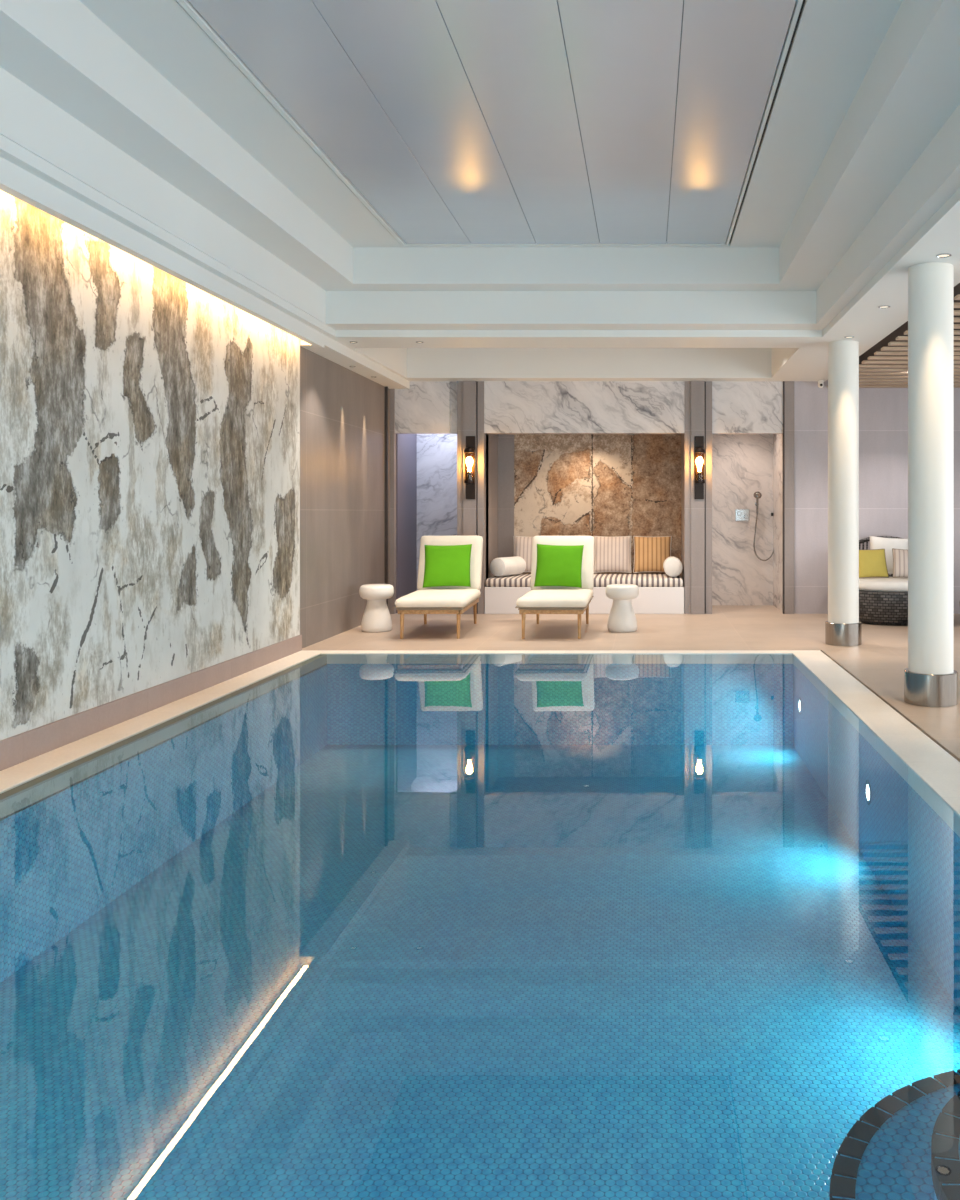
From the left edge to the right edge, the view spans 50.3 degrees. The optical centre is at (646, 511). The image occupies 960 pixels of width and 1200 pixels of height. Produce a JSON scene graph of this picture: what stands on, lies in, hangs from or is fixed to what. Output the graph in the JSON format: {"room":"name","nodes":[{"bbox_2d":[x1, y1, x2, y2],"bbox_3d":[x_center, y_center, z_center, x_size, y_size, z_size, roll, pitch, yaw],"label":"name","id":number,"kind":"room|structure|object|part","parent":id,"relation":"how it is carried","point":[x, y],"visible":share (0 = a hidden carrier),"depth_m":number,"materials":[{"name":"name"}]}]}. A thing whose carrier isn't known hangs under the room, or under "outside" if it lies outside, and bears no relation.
{"room":"spa","nodes":[
{"label":"spa","id":0,"kind":"room"},
{"bbox_2d":[0,665,326,982],"bbox_3d":[-2.720,1.635,3.950,0.001,0.690,9.100,0,0,0],"label":"wall","id":1,"kind":"structure","parent":0,"point":[66,856],"depth_m":5.33,"materials":[{"name":"tile"}]},
{"bbox_2d":[300,346,389,647],"bbox_3d":[-3.130,-0.550,4.950,0.200,3.700,16.300,0,0,0],"label":"wall","id":2,"kind":"structure","parent":0,"point":[342,410],"depth_m":9.76,"materials":[{"name":"beige stone"}]},
{"bbox_2d":[0,190,299,740],"bbox_3d":[-3.018,-0.282,2.763,0.012,2.695,11.826,0,0,0],"label":"wall mural","id":3,"kind":"object","parent":2,"relation":"attached to","point":[150,421],"visible":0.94,"depth_m":5.79,"materials":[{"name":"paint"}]},
{"bbox_2d":[0,635,301,770],"bbox_3d":[-3.013,1.133,3.915,0.035,0.135,9.530,0,0,0],"label":"baseboard","id":4,"kind":"structure","parent":2,"relation":"attached to","point":[14,750],"depth_m":5.78,"materials":[{"name":"beige stone"}]},
{"bbox_2d":[0,658,326,818],"bbox_3d":[-2.750,1.256,3.950,0.060,0.088,9.100,0,0,0],"label":"trim","id":5,"kind":"structure","parent":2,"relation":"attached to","point":[17,798],"depth_m":5.33,"materials":[{"name":"beige stone"}]},
{"bbox_2d":[385,386,387,606],"bbox_3d":[-3.015,-0.125,11.568,0.030,2.650,0.035,0,0,0],"label":"trim","id":6,"kind":"structure","parent":2,"relation":"attached to","point":[386,387],"depth_m":11.55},
{"bbox_2d":[0,650,959,836],"bbox_3d":[-0.765,1.245,3.915,4.530,0.090,9.530,0,0,0],"label":"trim","id":7,"kind":"structure","parent":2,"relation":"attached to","point":[931,771],"depth_m":6.51,"materials":[{"name":"stone"}]},
{"bbox_2d":[312,654,398,657],"bbox_3d":[-0.770,1.206,3.950,4.020,0.001,9.100,0,0,0],"label":"trim","id":8,"kind":"object","parent":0,"point":[319,655],"visible":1,"depth_m":8.40,"materials":[{"name":"beige stone"}]},
{"bbox_2d":[396,434,416,612],"bbox_3d":[-2.995,0.100,12.355,0.070,2.200,0.990,0,0,0],"label":"wall","id":9,"kind":"structure","parent":0,"point":[406,444],"depth_m":12.31,"materials":[{"name":"stone"}]},
{"bbox_2d":[390,389,395,613],"bbox_3d":[-3.002,-0.125,11.815,0.055,2.650,0.090,0,0,0],"label":"trim","id":10,"kind":"structure","parent":9,"relation":"attached to","point":[392,391],"depth_m":11.77,"materials":[{"name":"grey stone"}]},
{"bbox_2d":[417,434,456,589],"bbox_3d":[-2.565,-0.175,12.925,0.930,2.750,0.150,0,0,0],"label":"wall","id":11,"kind":"structure","parent":0,"point":[436,453],"depth_m":12.85,"materials":[{"name":"stone"}]},
{"bbox_2d":[0,745,959,1199],"bbox_3d":[-0.740,1.980,3.950,3.960,0.001,9.100,0,0,0],"label":"floor","id":12,"kind":"structure","parent":0,"point":[391,972],"depth_m":4.09,"materials":[{"name":"tile"}]},
{"bbox_2d":[830,1069,959,1199],"bbox_3d":[0.807,1.648,2.020,0.857,0.664,1.242,0,0,0],"label":"steps","id":13,"kind":"structure","parent":12,"relation":"on","point":[906,1146],"depth_m":2.25,"materials":[{"name":"tile"}]},
{"bbox_2d":[0,0,959,388],"bbox_3d":[1.285,-1.823,4.300,8.630,0.795,15.000,0,0,0],"label":"ceiling","id":14,"kind":"structure","parent":0,"point":[123,122],"depth_m":6.36,"materials":[{"name":"white paint"}]},
{"bbox_2d":[176,0,804,245],"bbox_3d":[-0.660,-2.194,3.695,2.680,0.042,8.970,0,0,0],"label":"ceiling","id":15,"kind":"structure","parent":14,"relation":"attached to","point":[453,122],"depth_m":5.34,"materials":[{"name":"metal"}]},
{"bbox_2d":[818,380,823,387],"bbox_3d":[2.030,-1.495,11.677,0.068,0.090,0.074,0,0,0],"label":"security camera","id":16,"kind":"object","parent":14,"relation":"attached to","point":[820,382],"visible":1,"depth_m":11.65,"materials":[{"name":"white plastic"}]},
{"bbox_2d":[936,253,951,257],"bbox_3d":[1.780,-1.537,6.000,0.090,0.006,0.090,0,0,0],"label":"recessed light","id":17,"kind":"object","parent":14,"relation":"in","point":[944,255],"visible":1,"depth_m":6.00,"materials":[{"name":"silver metal"}]},
{"bbox_2d":[486,434,497,586],"bbox_3d":[-1.934,-0.175,12.425,0.032,2.750,1.050,0,0,0],"label":"wall","id":18,"kind":"structure","parent":0,"point":[492,456],"depth_m":12.41,"materials":[{"name":"grey stone"}]},
{"bbox_2d":[457,381,487,613],"bbox_3d":[-2.076,-0.170,11.922,0.317,2.740,0.355,0,0,0],"label":"trim","id":19,"kind":"structure","parent":18,"relation":"attached to","point":[471,513],"depth_m":11.77,"materials":[{"name":"grey stone"}]},
{"bbox_2d":[464,436,474,498],"bbox_3d":[-2.070,-0.520,11.671,0.124,0.740,0.147,0,0,0],"label":"wall sconce","id":20,"kind":"object","parent":19,"relation":"attached to","point":[469,450],"visible":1,"depth_m":11.72,"materials":[{"name":"brown metal"}]},
{"bbox_3d":[-2.070,-0.557,11.660,0.084,0.175,0.084,0,0,0],"label":"bulb","id":21,"kind":"part","parent":20,"relation":"part of","materials":[{"name":"glass"}]},
{"bbox_2d":[498,434,513,557],"bbox_3d":[-1.814,0.100,12.880,0.208,2.200,0.040,0,0,0],"label":"trim","id":22,"kind":"structure","parent":18,"relation":"attached to","point":[505,441],"depth_m":12.86,"materials":[{"name":"grey stone"}]},
{"bbox_2d":[327,664,792,744],"bbox_3d":[-0.740,1.635,8.500,3.960,0.690,0.001,0,0,0],"label":"wall","id":23,"kind":"structure","parent":0,"point":[368,704],"depth_m":8.50,"materials":[{"name":"tile"}]},
{"bbox_2d":[395,381,782,433],"bbox_3d":[-0.665,-1.315,11.870,4.630,0.770,0.180,0,0,0],"label":"lintel","id":24,"kind":"object","parent":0,"point":[428,407],"visible":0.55,"depth_m":11.78,"materials":[{"name":"white stone"}]},
{"bbox_2d":[302,605,959,761],"bbox_3d":[1.285,1.250,4.950,8.630,0.100,16.300,0,0,0],"label":"floor","id":25,"kind":"structure","parent":0,"point":[879,663],"depth_m":9.49,"materials":[{"name":"beige stone"}]},
{"bbox_2d":[359,584,393,631],"bbox_3d":[-2.730,0.967,10.100,0.340,0.466,0.340,0,0,0],"label":"side table","id":26,"kind":"object","parent":25,"relation":"on","point":[376,616],"visible":1,"depth_m":9.99,"materials":[{"name":"white ceramic"}]},
{"bbox_2d":[393,536,482,638],"bbox_3d":[-2.084,0.729,10.158,0.672,0.946,1.516,0,0,-3],"label":"sun lounger","id":27,"kind":"object","parent":25,"relation":"on","point":[457,600],"visible":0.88,"depth_m":10.14,"materials":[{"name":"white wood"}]},
{"bbox_3d":[-2.317,1.075,9.461,0.039,0.252,0.053,0,0,-3],"label":"leg","id":28,"kind":"part","parent":27,"relation":"part of","materials":[{"name":"brown wood"}]},
{"bbox_3d":[-2.373,1.075,10.699,0.039,0.254,0.063,0,0,-3],"label":"leg","id":29,"kind":"part","parent":27,"relation":"part of","materials":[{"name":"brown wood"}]},
{"bbox_2d":[395,589,480,606],"bbox_3d":[-2.079,0.859,10.050,0.670,0.107,1.300,0,0,-3],"label":"seat cushion","id":30,"kind":"object","parent":27,"relation":"on","point":[421,597],"depth_m":9.52,"materials":[{"name":"beige fabric"}]},
{"bbox_3d":[-2.081,0.945,10.095,0.606,0.041,1.290,0,0,-3],"label":"frame","id":31,"kind":"part","parent":27,"relation":"part of","materials":[{"name":"white fabric"}]},
{"bbox_2d":[423,544,471,587],"bbox_3d":[-2.100,0.565,10.525,0.505,0.450,0.221,0,0,-4],"label":"throw pillow","id":32,"kind":"object","parent":27,"relation":"on","point":[449,565],"visible":1,"depth_m":10.46,"materials":[{"name":"green fabric"}]},
{"bbox_2d":[417,536,482,589],"bbox_3d":[-2.110,0.552,10.741,0.670,0.593,0.312,0,0,-3],"label":"backrest cushion","id":33,"kind":"object","parent":27,"relation":"on","point":[476,541],"depth_m":10.73,"materials":[{"name":"beige fabric"}]},
{"bbox_3d":[-1.788,1.075,9.486,0.039,0.252,0.053,0,0,-3],"label":"leg","id":34,"kind":"part","parent":27,"relation":"part of","materials":[{"name":"brown wood"}]},
{"bbox_3d":[-1.844,1.075,10.723,0.039,0.254,0.063,0,0,-3],"label":"leg","id":35,"kind":"part","parent":27,"relation":"part of","materials":[{"name":"brown wood"}]},
{"bbox_2d":[515,536,593,638],"bbox_3d":[-0.905,0.729,10.158,0.672,0.946,1.516,0,0,0],"label":"sun lounger","id":36,"kind":"object","parent":25,"relation":"on","point":[541,599],"visible":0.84,"depth_m":10.14,"materials":[{"name":"beige fabric"}]},
{"bbox_3d":[-1.170,1.075,9.473,0.039,0.252,0.053,0,0,0],"label":"leg","id":37,"kind":"part","parent":36,"relation":"part of","materials":[{"name":"brown wood"}]},
{"bbox_2d":[516,589,592,606],"bbox_3d":[-0.905,0.859,10.050,0.670,0.107,1.300,0,0,0],"label":"seat cushion","id":38,"kind":"object","parent":36,"relation":"on","point":[535,597],"depth_m":9.52,"materials":[{"name":"beige fabric"}]},
{"bbox_3d":[-0.905,0.945,10.095,0.606,0.041,1.290,0,0,0],"label":"frame","id":39,"kind":"part","parent":36,"relation":"part of","materials":[{"name":"white fabric"}]},
{"bbox_2d":[534,544,583,587],"bbox_3d":[-0.925,0.565,10.523,0.507,0.455,0.222,0,0,2],"label":"throw pillow","id":40,"kind":"object","parent":36,"relation":"on","point":[557,565],"visible":1,"depth_m":10.46,"materials":[{"name":"green fabric"}]},
{"bbox_2d":[530,536,593,590],"bbox_3d":[-0.905,0.552,10.742,0.670,0.593,0.312,0,0,0],"label":"backrest cushion","id":41,"kind":"object","parent":36,"relation":"on","point":[587,573],"depth_m":10.73,"materials":[{"name":"beige fabric"}]},
{"bbox_3d":[-0.640,1.075,9.473,0.039,0.252,0.053,0,0,0],"label":"leg","id":42,"kind":"part","parent":36,"relation":"part of","materials":[{"name":"brown wood"}]},
{"bbox_3d":[-0.640,1.075,10.712,0.039,0.254,0.063,0,0,0],"label":"leg","id":43,"kind":"part","parent":36,"relation":"part of","materials":[{"name":"brown wood"}]},
{"bbox_2d":[484,586,683,613],"bbox_3d":[-0.738,1.042,12.310,2.349,0.315,1.100,0,0,0],"label":"bench","id":44,"kind":"object","parent":25,"relation":"on","point":[497,600],"visible":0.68,"depth_m":11.76,"materials":[{"name":"white paint"}]},
{"bbox_2d":[486,574,530,586],"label":"bench cushion","id":45,"kind":"object","parent":44,"relation":"on","point":[521,580],"depth_m":11.77,"materials":[{"name":"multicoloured fabric"}]},
{"bbox_2d":[490,556,525,576],"bbox_3d":[-1.700,0.665,12.250,0.228,0.228,0.512,0,0,24],"label":"bolster","id":46,"kind":"object","parent":45,"relation":"on","point":[516,565],"visible":1,"depth_m":12.08,"materials":[{"name":"white fabric"}]},
{"bbox_3d":[-1.802,0.665,12.020,0.196,0.196,0.008,0,0,24],"label":"panel","id":47,"kind":"part","parent":46,"relation":"part of","materials":[{"name":"white fabric"}]},
{"bbox_2d":[513,536,532,571],"bbox_3d":[-1.456,0.536,12.659,0.490,0.464,0.196,0,0,-2],"label":"pillow","id":48,"kind":"object","parent":45,"relation":"on","point":[522,545],"visible":0.41,"depth_m":12.61,"materials":[{"name":"white fabric"}]},
{"bbox_2d":[594,574,682,586],"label":"bench cushion","id":49,"kind":"object","parent":44,"relation":"on","point":[638,580],"depth_m":11.77,"materials":[{"name":"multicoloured fabric"}]},
{"bbox_2d":[593,536,630,572],"bbox_3d":[-0.441,0.536,12.658,0.487,0.464,0.196,0,0,0],"label":"pillow","id":50,"kind":"object","parent":49,"relation":"on","point":[611,554],"visible":0.95,"depth_m":12.60,"materials":[{"name":"white fabric"}]},
{"bbox_2d":[633,536,671,572],"bbox_3d":[0.070,0.536,12.661,0.487,0.464,0.195,0,0,1],"label":"pillow","id":51,"kind":"object","parent":49,"relation":"on","point":[650,553],"visible":0.89,"depth_m":12.60,"materials":[{"name":"orange fabric"}]},
{"bbox_2d":[663,556,682,576],"bbox_3d":[0.315,0.665,12.200,0.228,0.228,0.512,0,0,0],"label":"bolster","id":52,"kind":"object","parent":49,"relation":"on","point":[673,567],"visible":1,"depth_m":11.95,"materials":[{"name":"white fabric"}]},
{"bbox_3d":[0.315,0.665,11.948,0.196,0.196,0.008,0,0,0],"label":"panel","id":53,"kind":"part","parent":52,"relation":"part of","materials":[{"name":"white fabric"}]},
{"bbox_2d":[605,584,638,631],"bbox_3d":[-0.250,0.967,10.100,0.340,0.466,0.340,0,0,0],"label":"side table","id":54,"kind":"object","parent":25,"relation":"on","point":[622,618],"visible":1,"depth_m":9.99,"materials":[{"name":"white ceramic"}]},
{"bbox_2d":[825,340,861,645],"bbox_3d":[1.787,-0.170,9.100,0.326,2.739,0.326,0,0,0],"label":"column","id":55,"kind":"structure","parent":25,"relation":"on","point":[843,627],"depth_m":8.98,"materials":[{"name":"white paint"}]},
{"bbox_2d":[859,536,907,624],"bbox_3d":[2.700,0.739,11.080,1.250,0.923,1.250,0,0,6],"label":"daybed","id":56,"kind":"object","parent":25,"relation":"on","point":[882,600],"visible":0.28,"depth_m":10.55,"materials":[{"name":"black wicker"}]},
{"bbox_2d":[859,549,888,577],"bbox_3d":[2.500,0.573,11.129,0.359,0.324,0.163,0,0,-9],"label":"pillow","id":57,"kind":"object","parent":56,"relation":"on","point":[872,563],"visible":0.84,"depth_m":11.08,"materials":[{"name":"yellow fabric"}]},
{"bbox_3d":[2.743,0.412,11.486,1.172,0.269,0.430,0,0,6],"label":"rail","id":58,"kind":"part","parent":56,"relation":"part of","materials":[{"name":"white fabric"}]},
{"bbox_3d":[2.700,0.787,11.080,1.170,0.105,1.170,0,0,6],"label":"mattress","id":59,"kind":"part","parent":56,"relation":"part of","materials":[{"name":"white fabric"}]},
{"bbox_2d":[870,536,907,573],"bbox_3d":[2.770,0.500,11.428,0.484,0.454,0.200,0,0,6],"label":"pillow","id":60,"kind":"object","parent":56,"relation":"on","point":[887,544],"visible":0.42,"depth_m":11.40,"materials":[{"name":"white fabric"}]},
{"bbox_2d":[892,548,907,577],"bbox_3d":[2.900,0.572,11.099,0.359,0.328,0.163,0,0,6],"label":"pillow","id":61,"kind":"object","parent":56,"relation":"on","point":[900,556],"visible":0.43,"depth_m":11.07,"materials":[{"name":"beige fabric"}]},
{"bbox_2d":[904,262,957,706],"bbox_3d":[1.787,-0.170,6.300,0.326,2.739,0.326,0,0,0],"label":"column","id":62,"kind":"structure","parent":25,"relation":"on","point":[930,677],"depth_m":6.18,"materials":[{"name":"white paint"}]},
{"bbox_2d":[681,434,683,585],"bbox_3d":[0.531,-0.175,12.525,0.177,2.750,0.850,0,0,0],"label":"wall","id":63,"kind":"structure","parent":0,"point":[682,435],"depth_m":12.48,"materials":[{"name":"grey stone"}]},
{"bbox_2d":[684,381,711,613],"bbox_3d":[0.605,-0.170,11.922,0.324,2.740,0.355,0,0,0],"label":"pillar","id":64,"kind":"structure","parent":63,"relation":"attached to","point":[698,394],"depth_m":11.77,"materials":[{"name":"grey stone"}]},
{"bbox_2d":[694,436,704,498],"bbox_3d":[0.612,-0.520,11.671,0.124,0.740,0.147,0,0,0],"label":"wall sconce","id":65,"kind":"object","parent":64,"relation":"attached to","point":[699,451],"visible":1,"depth_m":11.72,"materials":[{"name":"brown metal"}]},
{"bbox_3d":[0.612,-0.557,11.660,0.084,0.175,0.084,0,0,0],"label":"bulb","id":66,"kind":"part","parent":65,"relation":"part of","materials":[{"name":"glass"}]},
{"bbox_2d":[712,434,772,604],"bbox_3d":[1.170,-0.175,12.925,1.100,2.750,0.150,0,0,0],"label":"wall","id":67,"kind":"structure","parent":0,"point":[742,464],"depth_m":12.85,"materials":[{"name":"stone"}]},
{"bbox_2d":[735,509,748,520],"bbox_3d":[1.225,0.040,12.820,0.180,0.150,0.060,0,0,0],"label":"shower valve","id":68,"kind":"object","parent":67,"relation":"attached to","point":[740,514],"visible":1,"depth_m":12.84,"materials":[{"name":"silver metal"}]},
{"bbox_2d":[753,491,773,560],"bbox_3d":[1.500,0.183,12.780,0.285,0.890,0.139,0,0,0],"label":"shower","id":69,"kind":"object","parent":67,"relation":"attached to","point":[757,495],"visible":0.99,"depth_m":12.79,"materials":[{"name":"silver metal"}]},
{"bbox_3d":[1.410,-0.086,12.776,0.029,0.213,0.050,0,0,0],"label":"handle","id":70,"kind":"part","parent":69,"relation":"part of","materials":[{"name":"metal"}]},
{"bbox_2d":[773,434,781,611],"bbox_3d":[1.670,-0.175,12.385,0.100,2.750,0.930,0,0,0],"label":"wall","id":71,"kind":"structure","parent":0,"point":[777,438],"depth_m":12.41,"materials":[{"name":"stone"}]},
{"bbox_2d":[785,381,793,613],"bbox_3d":[1.677,-0.170,11.845,0.115,2.740,0.150,0,0,0],"label":"trim","id":72,"kind":"structure","parent":71,"relation":"attached to","point":[789,385],"depth_m":11.77,"materials":[{"name":"grey stone"}]},
{"bbox_2d":[793,664,959,1010],"bbox_3d":[1.240,1.635,3.950,0.001,0.690,9.100,0,0,0],"label":"wall","id":73,"kind":"structure","parent":0,"point":[911,851],"depth_m":5.05,"materials":[{"name":"tile"}]},
{"bbox_2d":[798,697,800,714],"bbox_3d":[1.236,1.570,8.100,0.008,0.140,0.140,0,0,0],"label":"pool light","id":74,"kind":"object","parent":73,"relation":"attached to","point":[799,700],"visible":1,"depth_m":8.08,"materials":[{"name":"white metal"}]},
{"bbox_2d":[865,779,870,804],"bbox_3d":[1.236,1.570,5.600,0.008,0.140,0.140,0,0,0],"label":"pool light","id":75,"kind":"object","parent":73,"relation":"attached to","point":[867,788],"visible":1,"depth_m":5.59,"materials":[{"name":"white metal"}]},
{"bbox_2d":[794,380,959,613],"bbox_3d":[3.720,-0.550,11.900,4.160,3.700,0.200,0,0,0],"label":"wall","id":76,"kind":"structure","parent":0,"point":[883,412],"depth_m":11.80,"materials":[{"name":"beige stone"}]},
{"bbox_2d":[782,381,784,613],"bbox_3d":[1.613,-0.170,11.815,0.015,2.740,0.070,0,0,0],"label":"trim","id":77,"kind":"structure","parent":76,"relation":"attached to","point":[783,433],"depth_m":11.78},
{"bbox_2d":[859,283,959,363],"bbox_3d":[3.850,-1.725,4.300,3.500,0.050,15.000,0,0,0],"label":"ceiling","id":78,"kind":"structure","parent":0,"point":[891,337],"depth_m":9.91,"materials":[{"name":"brown wood"}]},
{"bbox_3d":[-0.665,-0.175,12.950,2.570,2.750,0.100,0,0,0],"label":"wall","id":79,"kind":"structure","parent":0,"visible":0},
{"bbox_2d":[514,434,680,575],"bbox_3d":[-0.633,0.100,12.885,2.153,2.200,0.012,0,0,0],"label":"mural","id":80,"kind":"object","parent":79,"relation":"attached to","point":[606,485],"visible":0.58,"depth_m":12.88,"materials":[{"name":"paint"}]}
]}

